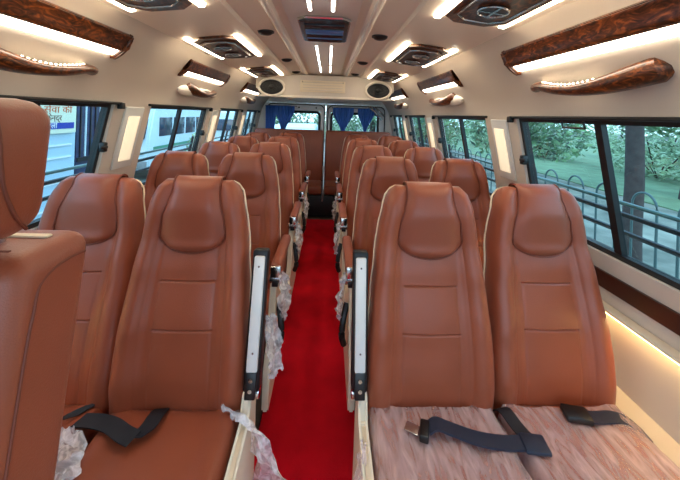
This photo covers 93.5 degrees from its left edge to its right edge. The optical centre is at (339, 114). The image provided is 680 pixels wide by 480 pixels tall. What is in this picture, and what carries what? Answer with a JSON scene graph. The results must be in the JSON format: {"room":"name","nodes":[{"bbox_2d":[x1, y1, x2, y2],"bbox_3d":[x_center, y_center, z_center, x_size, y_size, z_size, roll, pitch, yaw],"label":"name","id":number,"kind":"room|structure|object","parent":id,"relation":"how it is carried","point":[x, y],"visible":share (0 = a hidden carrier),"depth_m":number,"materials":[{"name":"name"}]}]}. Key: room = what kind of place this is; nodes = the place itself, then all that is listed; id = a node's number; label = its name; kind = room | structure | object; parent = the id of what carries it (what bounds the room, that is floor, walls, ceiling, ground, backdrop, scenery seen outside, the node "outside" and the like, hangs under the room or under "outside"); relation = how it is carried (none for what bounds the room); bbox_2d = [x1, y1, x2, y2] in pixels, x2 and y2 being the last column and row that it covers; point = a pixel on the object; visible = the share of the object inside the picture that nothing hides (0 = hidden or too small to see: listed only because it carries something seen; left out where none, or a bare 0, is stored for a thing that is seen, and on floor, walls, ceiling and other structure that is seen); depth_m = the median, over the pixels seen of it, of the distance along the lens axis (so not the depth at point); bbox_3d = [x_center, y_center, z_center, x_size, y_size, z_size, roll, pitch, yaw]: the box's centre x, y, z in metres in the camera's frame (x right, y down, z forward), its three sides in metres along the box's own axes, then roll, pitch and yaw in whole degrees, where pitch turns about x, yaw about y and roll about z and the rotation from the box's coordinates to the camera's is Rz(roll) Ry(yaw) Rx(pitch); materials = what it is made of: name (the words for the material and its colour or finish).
{"room":"vehicle interior","nodes":[
{"label":"vehicle interior","id":0,"kind":"room"},
{"bbox_2d":[0,0,268,229],"bbox_3d":[-1.204,0.428,2.033,0.495,2.020,6.750,2,0,-2],"label":"wall","id":1,"kind":"structure","parent":0,"point":[147,73],"depth_m":1.66,"materials":[{"name":"beige plastic"}]},
{"bbox_2d":[0,48,98,75],"bbox_3d":[-1.085,-0.193,1.143,0.107,0.107,0.631,2,0,-2],"label":"handle","id":2,"kind":"object","parent":1,"relation":"attached to","point":[9,61],"visible":1,"depth_m":1.10,"materials":[{"name":"brown wood"}]},
{"bbox_2d":[0,0,133,58],"bbox_3d":[-0.988,-0.314,0.954,0.099,0.118,1.080,2,0,-2],"label":"light bar","id":3,"kind":"object","parent":1,"relation":"attached to","point":[39,17],"visible":1,"depth_m":1.13,"materials":[{"name":"brown wood"}]},
{"bbox_2d":[0,14,118,54],"bbox_3d":[-1.010,-0.291,0.953,0.039,0.036,1.020,2,0,-2],"label":"diffuser","id":4,"kind":"object","parent":3,"relation":"attached to","point":[10,20],"depth_m":1.13,"materials":[{"name":"beige plastic"}]},
{"bbox_2d":[0,95,244,228],"bbox_3d":[-1.349,0.204,2.778,0.294,0.558,4.750,2,0,-2],"label":"window","id":5,"kind":"structure","parent":1,"relation":"in","point":[97,146],"depth_m":1.65,"materials":[{"name":"black metal"}]},
{"bbox_2d":[110,107,144,169],"bbox_3d":[-1.226,0.129,1.851,0.083,0.353,0.174,2,0,-2],"label":"lamp","id":6,"kind":"object","parent":1,"relation":"attached to","point":[132,116],"visible":1,"depth_m":1.83,"materials":[{"name":"white plastic"}]},
{"bbox_2d":[118,116,139,161],"bbox_3d":[-1.220,0.135,1.852,0.057,0.255,0.104,2,0,-2],"label":"diffuser","id":7,"kind":"object","parent":6,"relation":"attached to","point":[132,123],"depth_m":1.84,"materials":[{"name":"beige plastic"}]},
{"bbox_2d":[141,104,212,185],"bbox_3d":[-1.288,0.206,2.507,0.192,0.558,1.045,2,0,-2],"label":"window","id":8,"kind":"structure","parent":1,"relation":"in","point":[178,108],"depth_m":2.49,"materials":[{"name":"black metal"}]},
{"bbox_2d":[177,83,216,97],"bbox_3d":[-1.143,-0.195,2.631,0.114,0.108,0.756,2,0,-2],"label":"handle","id":9,"kind":"object","parent":1,"relation":"attached to","point":[189,89],"visible":0.95,"depth_m":2.42,"materials":[{"name":"brown wood"}]},
{"bbox_2d":[178,59,230,86],"bbox_3d":[-1.047,-0.316,2.543,0.099,0.118,0.840,2,0,-2],"label":"light bar","id":10,"kind":"object","parent":1,"relation":"attached to","point":[192,68],"visible":1,"depth_m":2.41,"materials":[{"name":"brown wood"}]},
{"bbox_2d":[184,72,222,84],"bbox_3d":[-1.068,-0.293,2.542,0.039,0.036,0.780,2,0,-2],"label":"diffuser","id":11,"kind":"object","parent":10,"relation":"attached to","point":[199,75],"depth_m":2.50,"materials":[{"name":"beige plastic"}]},
{"bbox_2d":[204,110,218,142],"bbox_3d":[-1.274,0.127,3.171,0.083,0.353,0.174,2,0,-2],"label":"lamp","id":12,"kind":"object","parent":1,"relation":"attached to","point":[214,114],"visible":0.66,"depth_m":3.14,"materials":[{"name":"white plastic"}]},
{"bbox_2d":[207,116,216,141],"bbox_3d":[-1.268,0.134,3.171,0.057,0.255,0.104,2,0,-2],"label":"diffuser","id":13,"kind":"object","parent":12,"relation":"attached to","point":[214,118],"depth_m":3.16,"materials":[{"name":"beige plastic"}]},
{"bbox_2d":[220,108,243,140],"bbox_3d":[-1.332,0.204,3.716,0.192,0.558,0.805,2,0,-2],"label":"window","id":14,"kind":"structure","parent":1,"relation":"in","point":[222,109],"depth_m":3.72,"materials":[{"name":"black"}]},
{"bbox_2d":[258,77,285,96],"bbox_3d":[-0.784,-0.323,3.665,0.322,0.228,0.044,2,0,-2],"label":"speaker","id":15,"kind":"object","parent":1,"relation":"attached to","point":[269,86],"visible":1,"depth_m":3.66},
{"bbox_2d":[260,80,282,93],"bbox_3d":[-0.784,-0.323,3.672,0.276,0.185,0.031,2,0,-2],"label":"grille","id":16,"kind":"object","parent":15,"relation":"attached to","point":[266,86],"depth_m":3.66,"materials":[{"name":"black plastic"}]},
{"bbox_2d":[250,97,398,135],"bbox_3d":[-0.261,0.471,5.445,2.500,2.000,0.100,2,0,-2],"label":"wall","id":17,"kind":"structure","parent":0,"point":[261,124],"depth_m":5.40,"materials":[{"name":"white"}]},
{"bbox_2d":[265,102,325,161],"bbox_3d":[-0.777,0.626,5.401,1.007,1.655,0.070,2,0,-2],"label":"door","id":18,"kind":"structure","parent":17,"relation":"in","point":[301,107],"depth_m":5.39,"materials":[{"name":"white metal"}]},
{"bbox_3d":[-0.982,-0.154,5.345,0.530,0.012,0.012,2,0,-2],"label":"curtain rod","id":19,"kind":"object","parent":18,"relation":"attached to","visible":0},
{"bbox_2d":[265,105,276,128],"bbox_3d":[-1.152,0.058,5.324,0.183,0.444,0.049,2,0,-2],"label":"curtain","id":20,"kind":"object","parent":19,"relation":"hanging from","point":[270,110],"visible":0.82,"depth_m":5.32,"materials":[{"name":"blue fabric"}]},
{"bbox_2d":[275,105,294,128],"bbox_3d":[-0.923,0.066,5.332,0.322,0.445,0.051,2,0,-2],"label":"curtain","id":21,"kind":"object","parent":19,"relation":"hanging from","point":[284,114],"visible":0.88,"depth_m":5.33,"materials":[{"name":"blue fabric"}]},
{"bbox_2d":[300,80,344,92],"bbox_3d":[-0.200,-0.327,3.703,0.520,0.135,0.017,2,0,-2],"label":"access panel","id":22,"kind":"object","parent":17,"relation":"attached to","point":[305,85],"visible":1,"depth_m":3.70,"materials":[{"name":"beige"}]},
{"bbox_2d":[257,94,391,100],"bbox_3d":[-0.174,-0.201,3.704,1.550,0.028,0.020,2,0,-2],"label":"trim","id":23,"kind":"structure","parent":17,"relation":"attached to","point":[261,95],"depth_m":3.69,"materials":[{"name":"beige plastic"}]},
{"bbox_2d":[256,74,393,103],"bbox_3d":[-0.201,-0.332,4.555,1.600,0.250,1.680,2,0,-2],"label":"trim","id":24,"kind":"structure","parent":17,"relation":"attached to","point":[354,86],"depth_m":3.72,"materials":[{"name":"beige plastic"}]},
{"bbox_2d":[323,104,385,188],"bbox_3d":[0.244,0.661,5.438,1.007,1.655,0.070,2,0,-2],"label":"door","id":25,"kind":"structure","parent":17,"relation":"in","point":[380,125],"depth_m":5.42,"materials":[{"name":"white metal"}]},
{"bbox_3d":[0.242,-0.112,5.390,0.760,0.012,0.012,2,0,-2],"label":"curtain rod","id":26,"kind":"object","parent":25,"relation":"attached to","visible":0},
{"bbox_2d":[333,107,353,130],"bbox_3d":[0.051,0.100,5.366,0.352,0.445,0.053,2,0,-2],"label":"curtain","id":27,"kind":"object","parent":26,"relation":"hanging from","point":[343,116],"visible":0.88,"depth_m":5.36,"materials":[{"name":"blue fabric"}]},
{"bbox_2d":[358,108,374,131],"bbox_3d":[0.436,0.104,5.379,0.283,0.425,0.056,2,0,-2],"label":"curtain","id":28,"kind":"object","parent":26,"relation":"hanging from","point":[365,116],"visible":0.86,"depth_m":5.38,"materials":[{"name":"blue fabric"}]},
{"bbox_2d":[98,0,574,83],"bbox_3d":[-0.105,-0.470,2.072,1.640,0.148,6.750,2,0,-2],"label":"ceiling","id":29,"kind":"structure","parent":0,"point":[402,21],"depth_m":1.62,"materials":[{"name":"beige plastic"}]},
{"bbox_2d":[108,0,204,11],"bbox_3d":[-0.692,-0.428,0.995,0.302,0.053,0.620,2,0,-2],"label":"ceiling vent","id":30,"kind":"object","parent":29,"relation":"in","point":[129,5],"visible":1,"depth_m":1.23,"materials":[{"name":"beige"}]},
{"bbox_2d":[184,35,260,58],"bbox_3d":[-0.732,-0.430,2.094,0.302,0.053,0.620,2,0,-2],"label":"ceiling vent","id":31,"kind":"object","parent":29,"relation":"in","point":[221,46],"visible":1,"depth_m":1.97,"materials":[{"name":"beige"}]},
{"bbox_2d":[241,66,282,76],"bbox_3d":[-0.774,-0.431,3.253,0.302,0.053,0.620,2,0,-2],"label":"ceiling vent","id":32,"kind":"object","parent":29,"relation":"in","point":[264,71],"visible":1,"depth_m":3.12,"materials":[{"name":"beige"}]},
{"bbox_2d":[259,0,305,74],"bbox_3d":[-0.310,-0.465,1.229,0.028,0.017,4.880,2,0,-2],"label":"trim","id":33,"kind":"structure","parent":29,"relation":"attached to","point":[264,3],"depth_m":1.70,"materials":[{"name":"beige plastic"}]},
{"bbox_2d":[281,0,362,74],"bbox_3d":[-0.073,-0.471,1.198,0.335,0.012,5.000,2,0,-2],"label":"trim","id":34,"kind":"structure","parent":29,"relation":"attached to","point":[350,9],"depth_m":1.74,"materials":[{"name":"beige plastic"}]},
{"bbox_2d":[297,15,351,42],"bbox_3d":[-0.082,-0.449,1.718,0.263,0.033,0.460,2,0,-2],"label":"roof hatch","id":35,"kind":"object","parent":29,"relation":"attached to","point":[313,28],"visible":1,"depth_m":1.62,"materials":[{"name":"black"}]},
{"bbox_2d":[345,0,384,75],"bbox_3d":[0.161,-0.449,1.246,0.028,0.017,4.880,2,0,-2],"label":"trim","id":36,"kind":"structure","parent":29,"relation":"attached to","point":[379,3],"depth_m":1.65,"materials":[{"name":"beige plastic"}]},
{"bbox_2d":[368,70,407,81],"bbox_3d":[0.472,-0.388,3.299,0.302,0.053,0.620,2,0,-2],"label":"ceiling vent","id":37,"kind":"object","parent":29,"relation":"in","point":[384,76],"visible":1,"depth_m":3.16,"materials":[{"name":"beige"}]},
{"bbox_2d":[386,42,457,66],"bbox_3d":[0.515,-0.386,2.140,0.302,0.053,0.620,2,0,-2],"label":"ceiling vent","id":38,"kind":"object","parent":29,"relation":"in","point":[423,55],"visible":1,"depth_m":2.01,"materials":[{"name":"beige"}]},
{"bbox_2d":[434,0,561,28],"bbox_3d":[0.555,-0.385,1.040,0.302,0.053,0.620,2,0,-2],"label":"ceiling vent","id":39,"kind":"object","parent":29,"relation":"in","point":[503,14],"visible":1,"depth_m":1.16,"materials":[{"name":"beige"}]},
{"bbox_2d":[254,216,493,449],"bbox_3d":[-0.174,1.525,2.072,2.500,0.100,6.750,2,0,-2],"label":"floor","id":40,"kind":"structure","parent":0,"point":[259,411],"depth_m":1.62,"materials":[{"name":"brown carpet"}]},
{"bbox_2d":[0,98,85,479],"bbox_3d":[-0.695,0.710,0.246,0.483,1.483,0.731,2,0,-2],"label":"seat","id":41,"kind":"object","parent":40,"relation":"on","point":[41,271],"visible":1,"depth_m":0.49,"materials":[{"name":"leather"}]},
{"bbox_2d":[37,172,145,479],"bbox_3d":[-1.013,0.844,1.017,0.468,1.195,0.815,2,0,-2],"label":"seat","id":42,"kind":"object","parent":40,"relation":"on","point":[108,210],"visible":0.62,"depth_m":1.22,"materials":[{"name":"brown leather"}]},
{"bbox_2d":[55,404,108,479],"bbox_3d":[-1.015,1.054,0.870,0.436,0.142,0.520,2,0,-2],"label":"seat cushion","id":43,"kind":"object","parent":42,"relation":"on","point":[76,411],"depth_m":1.03,"materials":[{"name":"leather"}]},
{"bbox_2d":[65,175,269,479],"bbox_3d":[-0.553,0.846,0.965,0.572,1.222,0.717,2,0,-2],"label":"seat","id":44,"kind":"object","parent":40,"relation":"on","point":[189,343],"visible":1,"depth_m":1.11,"materials":[{"name":"leather"}]},
{"bbox_2d":[54,426,86,479],"bbox_3d":[-0.812,0.976,0.891,0.196,0.045,0.214,2,0,-2],"label":"plastic wrap","id":45,"kind":"object","parent":44,"relation":"on","point":[66,436],"visible":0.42,"depth_m":0.94,"materials":[{"name":"white"}]},
{"bbox_2d":[65,409,238,479],"bbox_3d":[-0.557,1.070,0.867,0.436,0.142,0.520,2,0,-2],"label":"seat cushion","id":46,"kind":"object","parent":44,"relation":"on","point":[175,444],"depth_m":0.97,"materials":[{"name":"leather"}]},
{"bbox_2d":[221,404,285,479],"bbox_3d":[-0.262,1.144,1.064,0.282,0.345,0.125,2,0,30],"label":"plastic wrap","id":47,"kind":"object","parent":44,"relation":"hanging from","point":[242,419],"visible":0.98,"depth_m":1.04,"materials":[{"name":"white"}]},
{"bbox_2d":[144,150,209,214],"bbox_3d":[-1.040,0.836,1.765,0.468,1.208,0.772,2,0,-2],"label":"seat","id":48,"kind":"object","parent":40,"relation":"on","point":[169,164],"visible":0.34,"depth_m":2.00,"materials":[{"name":"brown leather"}]},
{"bbox_2d":[198,141,239,175],"bbox_3d":[-1.068,0.835,2.515,0.468,1.208,0.772,2,0,-2],"label":"seat","id":49,"kind":"object","parent":40,"relation":"on","point":[214,151],"visible":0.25,"depth_m":2.75,"materials":[{"name":"brown leather"}]},
{"bbox_2d":[227,135,257,151],"bbox_3d":[-1.095,0.834,3.274,0.468,1.208,0.772,2,0,-2],"label":"seat","id":50,"kind":"object","parent":40,"relation":"on","point":[244,143],"visible":0.16,"depth_m":3.52,"materials":[{"name":"brown leather"}]},
{"bbox_2d":[217,152,290,411],"bbox_3d":[-0.543,0.845,1.725,0.551,1.226,0.719,2,0,-2],"label":"seat","id":51,"kind":"object","parent":40,"relation":"on","point":[257,174],"visible":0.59,"depth_m":1.91,"materials":[{"name":"leather"}]},
{"bbox_2d":[263,289,269,354],"bbox_3d":[-0.586,1.069,1.636,0.436,0.142,0.520,2,0,-2],"label":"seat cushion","id":52,"kind":"object","parent":51,"relation":"on","point":[268,292],"depth_m":1.62,"materials":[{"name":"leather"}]},
{"bbox_2d":[265,312,283,378],"bbox_3d":[-0.266,0.928,1.297,0.062,0.247,0.105,2,0,34],"label":"plastic wrap","id":53,"kind":"object","parent":51,"relation":"hanging from","point":[269,334],"visible":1,"depth_m":1.29,"materials":[{"name":"white"}]},
{"bbox_2d":[277,272,290,318],"bbox_3d":[-0.275,0.901,1.598,0.046,0.263,0.158,2,0,15],"label":"plastic wrap","id":54,"kind":"object","parent":51,"relation":"on","point":[286,287],"visible":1,"depth_m":1.58,"materials":[{"name":"white"}]},
{"bbox_2d":[250,142,300,310],"bbox_3d":[-0.570,0.844,2.474,0.551,1.226,0.719,2,0,-2],"label":"seat","id":55,"kind":"object","parent":40,"relation":"on","point":[281,153],"visible":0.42,"depth_m":2.63,"materials":[{"name":"leather"}]},
{"bbox_2d":[281,251,287,278],"bbox_3d":[-0.613,1.068,2.385,0.436,0.142,0.520,2,0,-2],"label":"seat cushion","id":56,"kind":"object","parent":55,"relation":"on","point":[285,266],"depth_m":2.27,"materials":[{"name":"leather"}]},
{"bbox_2d":[268,136,306,259],"bbox_3d":[-0.598,0.843,3.234,0.551,1.226,0.719,2,0,-2],"label":"seat","id":57,"kind":"object","parent":40,"relation":"on","point":[292,143],"visible":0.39,"depth_m":3.41,"materials":[{"name":"leather"}]},
{"bbox_2d":[279,132,310,225],"bbox_3d":[-0.626,0.842,3.993,0.551,1.226,0.719,2,0,-2],"label":"seat","id":58,"kind":"object","parent":40,"relation":"on","point":[305,175],"visible":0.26,"depth_m":4.17,"materials":[{"name":"leather"}]},
{"bbox_2d":[254,219,354,479],"bbox_3d":[-0.155,1.459,1.672,0.455,0.009,5.550,2,0,-2],"label":"carpet","id":59,"kind":"object","parent":40,"relation":"on","point":[308,424],"visible":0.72,"depth_m":1.73,"materials":[{"name":"red carpet"}]},
{"bbox_2d":[255,128,389,216],"bbox_3d":[-0.277,0.845,4.830,2.130,1.211,0.632,2,0,-2],"label":"bench","id":60,"kind":"object","parent":40,"relation":"on","point":[321,200],"visible":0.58,"depth_m":4.99,"materials":[{"name":"leather"}]},
{"bbox_2d":[307,180,321,194],"bbox_3d":[-0.811,1.057,4.755,1.073,0.130,0.460,2,0,-2],"label":"seat cushion","id":61,"kind":"object","parent":60,"relation":"on","point":[314,187],"depth_m":4.56,"materials":[{"name":"leather"}]},
{"bbox_2d":[324,180,336,194],"bbox_3d":[0.270,1.095,4.795,1.023,0.130,0.460,2,0,-2],"label":"seat cushion","id":62,"kind":"object","parent":60,"relation":"on","point":[329,185],"depth_m":4.56,"materials":[{"name":"leather"}]},
{"bbox_2d":[333,134,368,226],"bbox_3d":[0.182,0.870,4.020,0.550,1.227,0.713,2,0,-2],"label":"seat","id":63,"kind":"object","parent":40,"relation":"on","point":[338,175],"visible":0.26,"depth_m":4.20,"materials":[{"name":"leather"}]},
{"bbox_2d":[334,138,377,247],"bbox_3d":[0.210,0.871,3.260,0.550,1.227,0.713,2,0,-2],"label":"seat","id":64,"kind":"object","parent":40,"relation":"on","point":[353,144],"visible":0.29,"depth_m":3.43,"materials":[{"name":"leather"}]},
{"bbox_2d":[335,145,392,308],"bbox_3d":[0.237,0.872,2.501,0.550,1.227,0.713,2,0,-2],"label":"seat","id":65,"kind":"object","parent":40,"relation":"on","point":[362,153],"visible":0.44,"depth_m":2.67,"materials":[{"name":"leather"}]},
{"bbox_2d":[339,156,418,417],"bbox_3d":[0.265,0.873,1.752,0.550,1.227,0.713,2,0,-2],"label":"seat","id":66,"kind":"object","parent":40,"relation":"on","point":[379,173],"visible":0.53,"depth_m":1.94,"materials":[{"name":"leather"}]},
{"bbox_2d":[334,272,346,320],"bbox_3d":[0.005,0.908,1.604,0.060,0.262,0.157,2,0,5],"label":"plastic wrap","id":67,"kind":"object","parent":66,"relation":"on","point":[337,309],"visible":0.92,"depth_m":1.57,"materials":[{"name":"white"}]},
{"bbox_2d":[388,140,418,156],"bbox_3d":[0.711,0.892,3.319,0.468,1.219,0.729,2,0,-2],"label":"seat","id":68,"kind":"object","parent":40,"relation":"on","point":[398,148],"visible":0.21,"depth_m":3.54,"materials":[{"name":"brown leather"}]},
{"bbox_2d":[404,146,443,181],"bbox_3d":[0.739,0.893,2.559,0.468,1.219,0.729,2,0,-2],"label":"seat","id":69,"kind":"object","parent":40,"relation":"on","point":[423,158],"visible":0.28,"depth_m":2.77,"materials":[{"name":"brown leather"}]},
{"bbox_2d":[350,181,551,479],"bbox_3d":[0.345,0.875,0.986,0.600,1.227,0.693,2,0,-2],"label":"seat","id":70,"kind":"object","parent":40,"relation":"on","point":[422,345],"visible":1,"depth_m":1.13,"materials":[{"name":"leather"}]},
{"bbox_2d":[368,410,524,479],"bbox_3d":[0.327,1.101,0.899,0.436,0.142,0.520,2,0,-2],"label":"seat cushion","id":71,"kind":"object","parent":70,"relation":"on","point":[450,458],"depth_m":0.99,"materials":[{"name":"leather"}]},
{"bbox_2d":[379,406,528,479],"bbox_3d":[0.329,1.050,0.879,0.467,0.083,0.490,2,0,-2],"label":"plastic cover","id":72,"kind":"object","parent":70,"relation":"on","point":[402,431],"visible":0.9,"depth_m":0.97,"materials":[{"name":"pink"}]},
{"bbox_2d":[429,158,489,268],"bbox_3d":[0.766,0.894,1.810,0.468,1.219,0.729,2,0,-2],"label":"seat","id":73,"kind":"object","parent":40,"relation":"on","point":[469,175],"visible":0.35,"depth_m":2.02,"materials":[{"name":"brown leather"}]},
{"bbox_2d":[483,183,679,479],"bbox_3d":[0.787,0.894,1.040,0.482,1.219,0.729,2,0,-2],"label":"seat","id":74,"kind":"object","parent":40,"relation":"on","point":[553,350],"visible":0.89,"depth_m":1.18,"materials":[{"name":"leather"}]},
{"bbox_2d":[492,405,679,479],"bbox_3d":[0.791,1.117,0.936,0.436,0.142,0.520,2,0,-2],"label":"seat cushion","id":75,"kind":"object","parent":74,"relation":"on","point":[636,462],"depth_m":1.02,"materials":[{"name":"leather"}]},
{"bbox_2d":[501,406,678,479],"bbox_3d":[0.791,1.066,0.896,0.468,0.082,0.490,2,0,-2],"label":"plastic cover","id":76,"kind":"object","parent":74,"relation":"on","point":[582,466],"visible":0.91,"depth_m":0.95,"materials":[{"name":"pink"}]},
{"bbox_2d":[134,121,679,278],"bbox_3d":[-0.676,2.308,14.988,140.000,0.200,140.000,2,0,-2],"label":"ground","id":77,"kind":"structure","parent":0,"point":[666,262],"depth_m":7.45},
{"bbox_2d":[34,132,74,219],"bbox_3d":[-6.359,-0.192,3.369,3.022,4.400,5.200,2,0,-2],"label":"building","id":78,"kind":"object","parent":77,"relation":"on","point":[61,148],"visible":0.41,"depth_m":5.65,"materials":[{"name":"white"}]},
{"bbox_2d":[40,105,76,133],"bbox_3d":[-4.884,-0.111,4.944,0.030,0.860,2.050,2,0,-2],"label":"banner","id":79,"kind":"object","parent":78,"relation":"attached to","point":[62,118],"visible":0.28,"depth_m":5.64,"materials":[{"name":"beige"}]},
{"bbox_2d":[74,106,100,173],"bbox_3d":[-5.051,0.704,6.480,0.105,2.700,0.820,2,0,-2],"label":"gate","id":80,"kind":"object","parent":77,"relation":"on","point":[86,117],"visible":0.14,"depth_m":6.26,"materials":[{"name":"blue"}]},
{"bbox_2d":[136,109,200,169],"bbox_3d":[-6.819,0.818,11.908,1.990,2.350,4.702,2,0,-2],"label":"bus","id":81,"kind":"object","parent":77,"relation":"on","point":[158,131],"visible":0.31,"depth_m":10.56,"materials":[{"name":"white paint"}]},
{"bbox_2d":[214,111,250,141],"bbox_3d":[-6.171,0.915,18.741,1.890,2.200,4.094,2,0,-2],"label":"van","id":82,"kind":"object","parent":77,"relation":"on","point":[223,113],"visible":0.12,"depth_m":16.86,"materials":[{"name":"white paint"}]},
{"bbox_2d":[274,123,317,129],"bbox_3d":[-1.909,1.289,14.106,1.790,1.750,3.871,2,0,-2],"label":"parked car","id":83,"kind":"object","parent":77,"relation":"on","point":[304,126],"visible":0.06,"depth_m":12.68,"materials":[{"name":"white paint"}]},
{"bbox_2d":[333,104,402,131],"bbox_3d":[2.551,-0.628,24.072,6.299,6.011,6.015,2,0,-2],"label":"tree","id":84,"kind":"object","parent":77,"relation":"on","point":[372,126],"visible":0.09,"depth_m":23.88,"materials":[{"name":"green plant"}]},
{"bbox_2d":[399,117,472,147],"bbox_3d":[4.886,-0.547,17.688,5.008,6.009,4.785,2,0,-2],"label":"tree","id":85,"kind":"object","parent":77,"relation":"on","point":[422,121],"visible":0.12,"depth_m":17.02,"materials":[{"name":"green plant"}]},
{"bbox_2d":[464,120,595,162],"bbox_3d":[6.921,-0.225,12.067,4.556,5.510,4.411,2,0,-2],"label":"tree","id":86,"kind":"object","parent":77,"relation":"on","point":[539,126],"visible":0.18,"depth_m":11.47,"materials":[{"name":"green plant"}]},
{"bbox_2d":[399,129,679,211],"bbox_3d":[23.763,3.056,20.888,30.700,0.050,80.000,2,0,-2],"label":"lawn","id":87,"kind":"structure","parent":77,"relation":"on","point":[665,192],"depth_m":14.55,"materials":[{"name":"green plant"}]},
{"bbox_2d":[614,125,679,199],"bbox_3d":[10.608,-0.347,9.608,4.262,6.010,4.100,2,0,-2],"label":"tree","id":88,"kind":"object","parent":87,"relation":"on","point":[650,128],"visible":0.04,"depth_m":9.81,"materials":[{"name":"green plant"}]},
{"bbox_2d":[417,139,679,278],"bbox_3d":[3.004,1.579,6.817,0.032,1.573,12.400,2,0,-2],"label":"fence","id":89,"kind":"object","parent":77,"relation":"on","point":[547,171],"visible":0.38,"depth_m":3.44,"materials":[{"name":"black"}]},
{"bbox_2d":[529,122,594,159],"bbox_3d":[12.802,1.294,19.948,3.340,3.089,6.515,2,0,-2],"label":"bush","id":90,"kind":"object","parent":77,"relation":"on","point":[546,153],"visible":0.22,"depth_m":18.58,"materials":[{"name":"green plant"}]},
{"bbox_2d":[622,126,644,261],"bbox_3d":[4.497,-0.709,4.926,3.995,6.301,3.866,2,0,-2],"label":"tree","id":91,"kind":"object","parent":77,"relation":"on","point":[634,173],"visible":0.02,"depth_m":4.81,"materials":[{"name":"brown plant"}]},
{"bbox_2d":[587,125,679,180],"bbox_3d":[13.466,1.221,13.510,3.388,3.289,6.256,2,0,-2],"label":"bush","id":92,"kind":"object","parent":77,"relation":"on","point":[670,153],"visible":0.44,"depth_m":13.34,"materials":[{"name":"green plant"}]},
{"bbox_2d":[382,0,679,476],"bbox_3d":[0.929,0.503,2.111,0.495,2.020,6.750,2,0,-2],"label":"wall","id":93,"kind":"structure","parent":0,"point":[647,380],"depth_m":1.21,"materials":[{"name":"beige plastic"}]},
{"bbox_2d":[365,81,391,100],"bbox_3d":[0.444,-0.280,3.710,0.322,0.228,0.044,2,0,-2],"label":"speaker","id":94,"kind":"object","parent":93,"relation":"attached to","point":[376,90],"visible":1,"depth_m":3.71},
{"bbox_2d":[367,84,388,97],"bbox_3d":[0.444,-0.280,3.717,0.276,0.185,0.031,2,0,-2],"label":"grille","id":95,"kind":"object","parent":94,"relation":"attached to","point":[373,90],"depth_m":3.71,"materials":[{"name":"black plastic"}]},
{"bbox_2d":[405,115,424,146],"bbox_3d":[0.949,0.284,3.800,0.192,0.558,0.805,2,0,-2],"label":"window","id":96,"kind":"structure","parent":93,"relation":"in","point":[412,133],"depth_m":3.85,"materials":[{"name":"black metal"}]},
{"bbox_2d":[417,70,462,94],"bbox_3d":[0.787,-0.252,2.610,0.099,0.118,0.840,2,0,-2],"label":"light bar","id":97,"kind":"object","parent":93,"relation":"attached to","point":[447,79],"visible":1,"depth_m":2.48,"materials":[{"name":"brown wood"}]},
{"bbox_2d":[423,82,457,92],"bbox_3d":[0.807,-0.228,2.611,0.039,0.036,0.780,2,0,-2],"label":"diffuser","id":98,"kind":"object","parent":97,"relation":"attached to","point":[440,85],"depth_m":2.58,"materials":[{"name":"beige plastic"}]},
{"bbox_2d":[429,93,463,105],"bbox_3d":[0.868,-0.124,2.704,0.114,0.108,0.756,2,0,-2],"label":"handle","id":99,"kind":"object","parent":93,"relation":"attached to","point":[452,99],"visible":0.97,"depth_m":2.48,"materials":[{"name":"brown wood"}]},
{"bbox_2d":[431,115,492,195],"bbox_3d":[0.993,0.286,2.591,0.192,0.558,1.045,2,0,-2],"label":"window","id":100,"kind":"structure","parent":93,"relation":"in","point":[442,139],"depth_m":2.58,"materials":[{"name":"black metal"}]},
{"bbox_2d":[490,119,516,180],"bbox_3d":[0.985,0.206,1.933,0.083,0.353,0.174,2,0,-2],"label":"lamp","id":101,"kind":"object","parent":93,"relation":"attached to","point":[500,130],"visible":0.98,"depth_m":1.91,"materials":[{"name":"white plastic"}]},
{"bbox_2d":[494,129,510,172],"bbox_3d":[0.978,0.212,1.932,0.057,0.255,0.104,2,0,-2],"label":"diffuser","id":102,"kind":"object","parent":101,"relation":"attached to","point":[500,137],"depth_m":1.92,"materials":[{"name":"beige plastic"}]},
{"bbox_2d":[403,116,679,289],"bbox_3d":[1.034,0.287,2.865,0.294,0.558,4.750,2,0,-2],"label":"window","id":103,"kind":"structure","parent":93,"relation":"in","point":[619,251],"depth_m":1.25,"materials":[{"name":"black"}]},
{"bbox_2d":[500,0,679,75],"bbox_3d":[0.845,-0.250,1.021,0.099,0.118,1.080,2,0,-2],"label":"light bar","id":104,"kind":"object","parent":93,"relation":"attached to","point":[645,21],"visible":1,"depth_m":1.01,"materials":[{"name":"brown wood"}]},
{"bbox_2d":[514,24,679,70],"bbox_3d":[0.866,-0.226,1.022,0.039,0.036,1.020,2,0,-2],"label":"diffuser","id":105,"kind":"object","parent":104,"relation":"attached to","point":[664,31],"depth_m":1.03,"materials":[{"name":"beige plastic"}]},
{"bbox_2d":[530,57,674,95],"bbox_3d":[0.919,-0.123,1.216,0.107,0.107,0.631,2,0,-2],"label":"handle","id":106,"kind":"object","parent":93,"relation":"attached to","point":[650,71],"visible":1,"depth_m":1.01,"materials":[{"name":"brown wood"}]},
{"bbox_2d":[594,265,679,335],"bbox_3d":[1.063,0.680,2.106,0.023,0.075,6.730,2,0,-2],"label":"trim","id":107,"kind":"structure","parent":93,"relation":"attached to","point":[659,312],"depth_m":1.16,"materials":[{"name":"brown wood"}]},
{"bbox_2d":[602,300,679,364],"bbox_3d":[1.024,0.780,2.740,0.046,0.019,4.400,2,0,-2],"label":"wall light","id":108,"kind":"object","parent":93,"relation":"attached to","point":[670,352],"visible":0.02,"depth_m":1.13,"materials":[{"name":"beige plastic"}]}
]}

